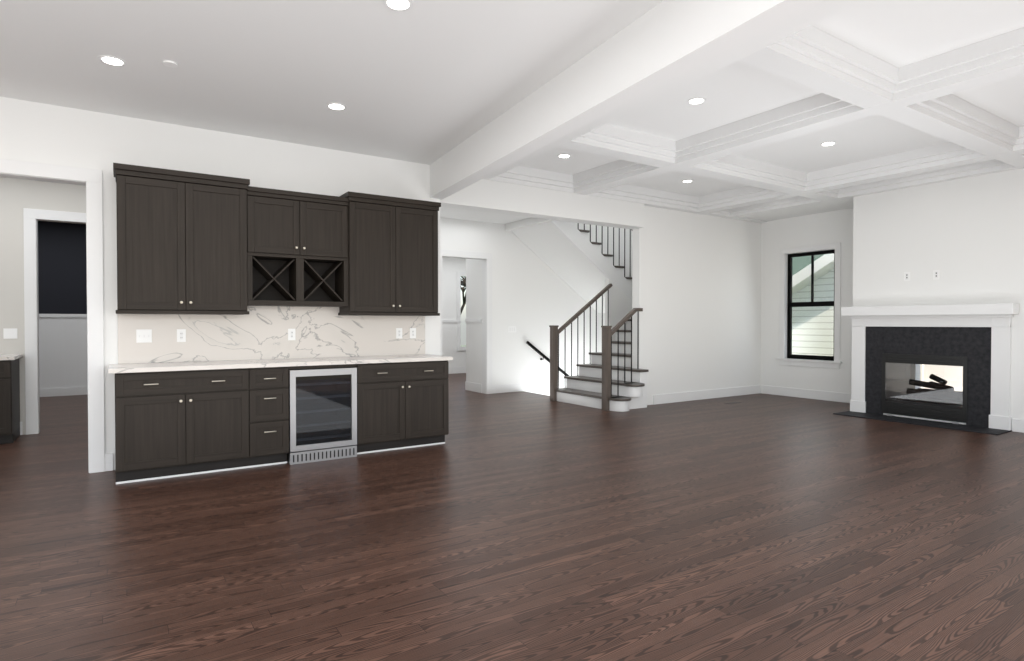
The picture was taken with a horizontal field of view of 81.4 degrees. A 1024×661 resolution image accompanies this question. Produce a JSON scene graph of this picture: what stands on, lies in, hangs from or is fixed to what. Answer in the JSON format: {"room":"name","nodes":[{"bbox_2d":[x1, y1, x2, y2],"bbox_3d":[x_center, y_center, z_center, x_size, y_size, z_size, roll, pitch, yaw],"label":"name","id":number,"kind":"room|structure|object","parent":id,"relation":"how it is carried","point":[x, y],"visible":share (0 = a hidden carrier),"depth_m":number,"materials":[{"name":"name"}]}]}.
{"room":"living room","nodes":[
{"label":"living room","id":0,"kind":"room"},
{"bbox_2d":[38,245,41,312],"bbox_3d":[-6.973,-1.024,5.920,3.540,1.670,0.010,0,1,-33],"label":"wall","id":1,"kind":"structure","parent":0,"point":[39,246],"depth_m":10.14,"materials":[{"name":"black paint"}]},
{"bbox_2d":[0,177,85,434],"bbox_3d":[-5.449,-0.346,6.851,7.400,3.050,0.120,0,1,-33],"label":"wall","id":2,"kind":"structure","parent":0,"point":[17,196],"depth_m":6.70,"materials":[{"name":"grey paint"}]},
{"bbox_2d":[3,328,16,338],"bbox_3d":[-5.620,0.034,6.668,0.120,0.115,0.005,0,1,-33],"label":"switch plate","id":3,"kind":"object","parent":2,"relation":"attached to","point":[9,333],"depth_m":6.67,"materials":[{"name":"white plastic"}]},
{"bbox_2d":[38,221,87,388],"bbox_3d":[-7.773,-0.393,10.397,7.400,3.050,0.120,0,1,-33],"label":"wall","id":4,"kind":"structure","parent":0,"point":[62,272],"depth_m":10.32,"materials":[{"name":"black paint"}]},
{"bbox_2d":[39,314,87,396],"bbox_3d":[-7.735,0.423,10.349,7.160,1.420,0.020,0,1,-33],"label":"trim","id":5,"kind":"structure","parent":4,"relation":"attached to","point":[62,390],"depth_m":10.31,"materials":[{"name":"white wood"}]},
{"bbox_2d":[0,97,439,469],"bbox_3d":[-4.019,-0.319,4.805,7.550,3.050,0.150,0,1,-33],"label":"wall","id":6,"kind":"structure","parent":0,"point":[35,132],"depth_m":5.29,"materials":[{"name":"white paint"}]},
{"bbox_2d":[113,167,248,314],"bbox_3d":[-2.881,-0.740,5.226,0.980,1.137,0.336,0,1,-33],"label":"upper cabinet","id":7,"kind":"object","parent":6,"relation":"attached to","point":[197,243],"depth_m":5.07,"materials":[{"name":"brown wood"}]},
{"bbox_2d":[249,255,304,302],"bbox_3d":[-2.270,-0.497,5.648,0.500,0.426,0.306,0,1,-33],"label":"wine rack","id":8,"kind":"object","parent":6,"relation":"attached to","point":[272,278],"depth_m":5.68,"materials":[{"name":"brown wood"}]},
{"bbox_2d":[249,191,348,258],"bbox_3d":[-2.091,-0.989,5.759,0.928,0.554,0.306,0,1,-33],"label":"upper cabinet","id":9,"kind":"object","parent":6,"relation":"attached to","point":[307,226],"depth_m":5.62,"materials":[{"name":"brown wood"}]},
{"bbox_2d":[337,195,439,314],"bbox_3d":[-1.288,-0.754,6.270,0.970,1.137,0.336,0,1,-33],"label":"upper cabinet","id":10,"kind":"object","parent":6,"relation":"attached to","point":[393,244],"depth_m":6.11,"materials":[{"name":"brown wood"}]},
{"bbox_2d":[118,306,423,361],"bbox_3d":[-2.185,0.004,5.907,2.880,0.545,0.019,0,1,-33],"label":"backsplash","id":11,"kind":"structure","parent":0,"relation":"attached to","point":[320,332],"depth_m":5.77,"materials":[{"name":"white stone"}]},
{"bbox_2d":[136,329,151,342],"bbox_3d":[-3.220,0.048,5.210,0.115,0.115,0.012,0,1,-33],"label":"switch plate","id":12,"kind":"object","parent":11,"relation":"attached to","point":[143,335],"depth_m":5.21,"materials":[{"name":"white plastic"}]},
{"bbox_2d":[177,329,185,341],"bbox_3d":[-2.982,0.046,5.368,0.070,0.115,0.008,0,1,-33],"label":"outlet","id":13,"kind":"object","parent":11,"relation":"attached to","point":[181,333],"depth_m":5.37,"materials":[{"name":"white plastic"}]},
{"bbox_2d":[288,329,294,339],"bbox_3d":[-2.181,0.039,5.893,0.070,0.115,0.008,0,1,-33],"label":"outlet","id":14,"kind":"object","parent":11,"relation":"attached to","point":[291,332],"depth_m":5.89,"materials":[{"name":"white plastic"}]},
{"bbox_2d":[396,328,401,338],"bbox_3d":[-1.234,0.031,6.514,0.070,0.115,0.008,0,1,-33],"label":"outlet","id":15,"kind":"object","parent":11,"relation":"attached to","point":[398,330],"depth_m":6.51,"materials":[{"name":"white plastic"}]},
{"bbox_2d":[410,328,415,337],"bbox_3d":[-1.099,0.030,6.603,0.070,0.115,0.008,0,1,-33],"label":"outlet","id":16,"kind":"object","parent":11,"relation":"attached to","point":[412,330],"depth_m":6.60,"materials":[{"name":"white plastic"}]},
{"bbox_2d":[0,0,863,222],"bbox_3d":[-0.788,-1.919,5.975,14.260,0.120,15.900,0,1,-33],"label":"ceiling","id":17,"kind":"structure","parent":0,"point":[428,82],"depth_m":4.06,"materials":[{"name":"white paint"}]},
{"bbox_2d":[97,55,126,66],"bbox_3d":[-2.714,-1.831,4.044,0.168,0.006,0.168,-1,1,-42],"label":"recessed light","id":18,"kind":"object","parent":17,"relation":"in","point":[107,59],"depth_m":4.03,"materials":[{"name":"white"}]},
{"bbox_2d":[163,60,177,67],"bbox_3d":[-2.345,-1.828,4.083,0.089,0.012,0.090,0,1,27],"label":"smoke detector","id":19,"kind":"object","parent":17,"relation":"in","point":[167,63],"depth_m":4.08,"materials":[{"name":"white plastic"}]},
{"bbox_2d":[326,103,346,109],"bbox_3d":[-1.445,-1.842,4.899,0.168,0.006,0.168,-1,1,-42],"label":"recessed light","id":20,"kind":"object","parent":17,"relation":"in","point":[334,106],"depth_m":4.89,"materials":[{"name":"white plastic"}]},
{"bbox_2d":[383,0,413,11],"bbox_3d":[-0.634,-1.821,3.315,0.168,0.006,0.168,0,1,12],"label":"recessed light","id":21,"kind":"object","parent":17,"relation":"in","point":[400,5],"depth_m":3.33,"materials":[{"name":"white plastic"}]},
{"bbox_2d":[430,0,824,199],"bbox_3d":[1.048,-1.666,3.057,0.159,0.430,9.066,0,1,-27],"label":"beam","id":22,"kind":"structure","parent":17,"relation":"attached to","point":[662,43],"depth_m":3.71,"materials":[{"name":"white paint"}]},
{"bbox_2d":[442,257,464,366],"bbox_3d":[-1.974,-0.448,14.556,6.860,3.050,0.120,0,1,-33],"label":"wall","id":23,"kind":"structure","parent":0,"point":[450,266],"depth_m":14.78,"materials":[{"name":"white paint"}]},
{"bbox_2d":[442,272,465,373],"bbox_3d":[-1.933,-0.192,14.496,6.620,2.540,0.030,0,1,-33],"label":"trim","id":24,"kind":"structure","parent":23,"relation":"attached to","point":[452,370],"depth_m":14.88,"materials":[{"name":"white"}]},
{"bbox_2d":[465,259,481,383],"bbox_3d":[-0.634,-0.401,10.998,0.158,3.050,0.600,0,1,-33],"label":"wall","id":25,"kind":"structure","parent":0,"point":[469,358],"depth_m":10.96,"materials":[{"name":"white paint"}]},
{"bbox_2d":[464,319,481,392],"bbox_3d":[-0.711,0.455,10.971,0.014,1.340,0.600,0,1,-33],"label":"trim","id":26,"kind":"structure","parent":25,"relation":"attached to","point":[473,387],"depth_m":10.96,"materials":[{"name":"white wood"}]},
{"bbox_2d":[0,373,1023,660],"bbox_3d":[-0.788,1.250,6.017,14.260,0.120,15.900,0,1,-33],"label":"floor","id":27,"kind":"structure","parent":0,"point":[522,525],"depth_m":3.41,"materials":[{"name":"brown wood"}]},
{"bbox_2d":[0,358,19,443],"bbox_3d":[-5.615,0.747,6.313,0.543,0.880,0.617,0,1,-33],"label":"base cabinet","id":28,"kind":"object","parent":27,"relation":"on","point":[9,400],"depth_m":6.20,"materials":[{"name":"wood"}]},
{"bbox_2d":[0,354,22,361],"bbox_3d":[-6.777,0.299,5.538,3.390,0.036,0.627,0,1,-33],"label":"countertop","id":29,"kind":"structure","parent":28,"relation":"on","point":[13,356],"depth_m":6.42,"materials":[{"name":"white stone"}]},
{"bbox_2d":[0,158,104,472],"bbox_3d":[-4.239,-0.072,4.652,1.730,2.560,0.170,0,1,-33],"label":"trim","id":30,"kind":"structure","parent":27,"relation":"on","point":[92,216],"depth_m":5.04,"materials":[{"name":"white wood"}]},
{"bbox_2d":[115,370,251,483],"bbox_3d":[-2.835,0.762,5.121,0.960,0.880,0.637,0,1,-33],"label":"base cabinet","id":31,"kind":"object","parent":27,"relation":"on","point":[210,394],"depth_m":4.85,"materials":[{"name":"brown wood"}]},
{"bbox_2d":[108,354,451,373],"bbox_3d":[-2.028,0.298,5.635,2.960,0.035,0.652,0,1,-33],"label":"countertop","id":32,"kind":"structure","parent":31,"relation":"on","point":[237,363],"depth_m":5.30,"materials":[{"name":"white stone"}]},
{"bbox_2d":[252,366,291,466],"bbox_3d":[-2.322,0.758,5.458,0.392,0.880,0.637,0,1,-33],"label":"base cabinet","id":33,"kind":"object","parent":27,"relation":"on","point":[270,385],"depth_m":5.23,"materials":[{"name":"brown wood"}]},
{"bbox_2d":[287,367,356,464],"bbox_3d":[-1.883,0.772,5.711,0.608,0.844,0.595,0,1,-33],"label":"wine fridge","id":34,"kind":"object","parent":27,"relation":"on","point":[322,414],"visible":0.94,"depth_m":5.46,"materials":[{"name":"silver"}]},
{"bbox_2d":[336,362,448,453],"bbox_3d":[-1.234,0.748,6.171,0.970,0.880,0.637,0,1,-33],"label":"base cabinet","id":35,"kind":"object","parent":27,"relation":"on","point":[401,405],"depth_m":5.89,"materials":[{"name":"brown wood"}]},
{"bbox_2d":[505,217,648,411],"bbox_3d":[2.266,-1.030,10.587,3.802,4.319,2.947,0,1,-33],"label":"staircase","id":36,"kind":"structure","parent":27,"relation":"on","point":[609,378],"depth_m":9.97,"materials":[{"name":"white wood"}]},
{"bbox_2d":[833,303,1018,434],"bbox_3d":[5.532,0.420,7.840,1.362,1.491,1.940,0,1,-33],"label":"fireplace","id":37,"kind":"object","parent":27,"relation":"on","point":[892,346],"visible":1,"depth_m":7.62,"materials":[{"name":"stone"}]},
{"bbox_2d":[440,217,631,395],"bbox_3d":[0.265,-1.078,11.130,6.860,7.600,0.150,0,1,-33],"label":"wall","id":38,"kind":"structure","parent":0,"point":[534,296],"depth_m":11.08,"materials":[{"name":"white paint"}]},
{"bbox_2d":[440,249,491,393],"bbox_3d":[-0.859,-0.123,10.394,1.100,2.510,0.170,0,1,-33],"label":"trim","id":39,"kind":"structure","parent":38,"relation":"attached to","point":[486,258],"depth_m":10.59,"materials":[{"name":"white"}]},
{"bbox_2d":[526,341,568,375],"bbox_3d":[1.122,0.928,11.573,2.076,1.479,0.086,0,1,-33],"label":"handrail","id":40,"kind":"object","parent":38,"relation":"attached to","point":[541,354],"visible":0.52,"depth_m":11.17,"materials":[{"name":"black metal"}]},
{"bbox_2d":[605,278,631,340],"bbox_3d":[2.307,0.105,10.840,1.540,2.042,0.100,0,1,-33],"label":"wall","id":41,"kind":"structure","parent":0,"point":[620,305],"depth_m":10.45,"materials":[{"name":"white paint"}]},
{"bbox_2d":[498,206,760,404],"bbox_3d":[2.128,-1.933,10.785,4.110,6.120,2.750,0,1,-33],"label":"wall","id":42,"kind":"structure","parent":0,"point":[696,287],"depth_m":9.74,"materials":[{"name":"white paint"}]},
{"bbox_2d":[492,383,522,393],"bbox_3d":[-0.078,1.051,10.834,0.670,0.150,0.016,0,1,-33],"label":"baseboard","id":43,"kind":"structure","parent":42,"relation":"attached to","point":[504,388],"depth_m":10.82,"materials":[{"name":"white"}]},
{"bbox_2d":[440,179,643,228],"bbox_3d":[0.446,-1.872,8.070,3.520,0.670,0.250,0,1,-33],"label":"header","id":44,"kind":"object","parent":42,"relation":"attached to","point":[488,196],"visible":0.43,"depth_m":7.95,"materials":[{"name":"white paint"}]},
{"bbox_2d":[653,385,760,404],"bbox_3d":[3.334,1.063,9.961,2.740,0.150,0.019,0,1,-33],"label":"baseboard","id":45,"kind":"structure","parent":42,"relation":"attached to","point":[755,389],"depth_m":9.86,"materials":[{"name":"white"}]},
{"bbox_2d":[519,0,1023,196],"bbox_3d":[4.156,-2.128,5.087,6.960,0.120,9.000,0,1,-33],"label":"ceiling","id":46,"kind":"structure","parent":0,"point":[898,33],"depth_m":5.36,"materials":[{"name":"white paint"}]},
{"bbox_2d":[557,154,570,157],"bbox_3d":[0.625,-2.092,7.138,0.168,0.006,0.168,-1,1,-42],"label":"recessed light","id":47,"kind":"object","parent":46,"relation":"in","point":[560,155],"depth_m":7.11,"materials":[{"name":"white"}]},
{"bbox_2d":[681,180,693,182],"bbox_3d":[2.479,-2.109,8.413,0.168,0.006,0.168,0,1,12],"label":"recessed light","id":48,"kind":"object","parent":46,"relation":"in","point":[684,181],"depth_m":8.41,"materials":[{"name":"white"}]},
{"bbox_2d":[687,97,705,104],"bbox_3d":[1.665,-2.068,5.368,0.168,0.006,0.168,0,1,12],"label":"recessed light","id":49,"kind":"object","parent":46,"relation":"in","point":[698,100],"depth_m":5.37,"materials":[{"name":"white"}]},
{"bbox_2d":[490,26,1023,222],"bbox_3d":[4.185,-1.974,5.150,6.544,0.250,9.070,0,1,-33],"label":"ceiling beams","id":50,"kind":"structure","parent":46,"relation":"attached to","point":[850,82],"depth_m":6.08,"materials":[{"name":"white"}]},
{"bbox_2d":[820,141,836,145],"bbox_3d":[3.536,-2.085,6.654,0.168,0.006,0.168,0,1,12],"label":"recessed light","id":51,"kind":"object","parent":46,"relation":"in","point":[830,143],"depth_m":6.63,"materials":[{"name":"white plastic"}]},
{"bbox_2d":[760,208,919,393],"bbox_3d":[5.181,-0.544,9.756,0.150,3.370,2.650,0,1,-33],"label":"wall","id":52,"kind":"structure","parent":0,"point":[836,226],"depth_m":10.05,"materials":[{"name":"white paint"}]},
{"bbox_2d":[761,385,850,402],"bbox_3d":[5.043,1.065,9.836,0.019,0.150,2.040,0,1,-33],"label":"baseboard","id":53,"kind":"structure","parent":52,"relation":"attached to","point":[774,390],"depth_m":9.97,"materials":[{"name":"white wood"}]},
{"bbox_2d":[776,242,841,368],"bbox_3d":[4.974,-0.402,9.957,0.120,2.020,1.110,0,1,-33],"label":"trim","id":54,"kind":"structure","parent":52,"relation":"attached to","point":[783,360],"depth_m":9.96,"materials":[{"name":"white wood"}]},
{"bbox_2d":[787,250,834,360],"bbox_3d":[5.049,-0.416,10.006,0.050,1.806,0.862,0,1,-33],"label":"window","id":55,"kind":"structure","parent":52,"relation":"in","point":[808,304],"depth_m":10.05,"materials":[{"name":"black metal"}]},
{"bbox_2d":[853,168,1023,429],"bbox_3d":[7.128,-0.432,5.820,0.910,3.490,6.930,0,1,-33],"label":"wall","id":56,"kind":"structure","parent":0,"point":[965,236],"depth_m":7.48,"materials":[{"name":"white paint"}]},
{"bbox_2d":[904,270,939,280],"bbox_3d":[5.321,-0.713,7.735,0.008,0.120,0.412,0,1,-33],"label":"outlets","id":57,"kind":"object","parent":56,"relation":"attached to","point":[936,274],"visible":1,"depth_m":7.62,"materials":[{"name":"white plastic"}]},
{"bbox_2d":[1012,419,1023,432],"bbox_3d":[7.242,1.131,4.822,0.016,0.150,5.100,0,1,-33],"label":"baseboard","id":58,"kind":"structure","parent":56,"relation":"attached to","point":[1017,425],"depth_m":6.90,"materials":[{"name":"white"}]},
{"label":"outside","id":59,"kind":"structure","parent":0,"visible":0},
{"bbox_3d":[-6.992,1.136,21.440,7.790,0.200,16.500,0,1,-33],"label":"lawn","id":60,"kind":"structure","parent":59,"visible":0},
{"bbox_2d":[461,276,465,313],"bbox_3d":[-1.522,-1.491,18.241,7.204,5.108,5.153,0,1,-33],"label":"trees","id":61,"kind":"object","parent":60,"relation":"on","point":[463,283],"visible":0.02,"depth_m":17.61,"materials":[{"name":"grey plant"}]},
{"bbox_3d":[10.066,1.142,20.962,20.200,0.200,36.000,0,1,-33],"label":"lawn","id":62,"kind":"structure","parent":59,"visible":0},
{"bbox_2d":[792,253,833,355],"bbox_3d":[8.990,-1.947,16.030,7.594,6.008,15.000,0,1,-33],"label":"house","id":63,"kind":"structure","parent":62,"relation":"on","point":[800,321],"depth_m":13.30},
{"bbox_3d":[7.601,1.168,8.824,2.830,0.069,4.000,0,1,-33],"label":"porch","id":64,"kind":"object","parent":62,"relation":"on","visible":0},
{"bbox_2d":[920,364,962,390],"bbox_3d":[8.625,0.574,9.487,0.200,1.099,4.000,0,1,-33],"label":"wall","id":65,"kind":"structure","parent":64,"relation":"on","point":[948,371],"depth_m":10.67,"materials":[{"name":"white"}]}
]}

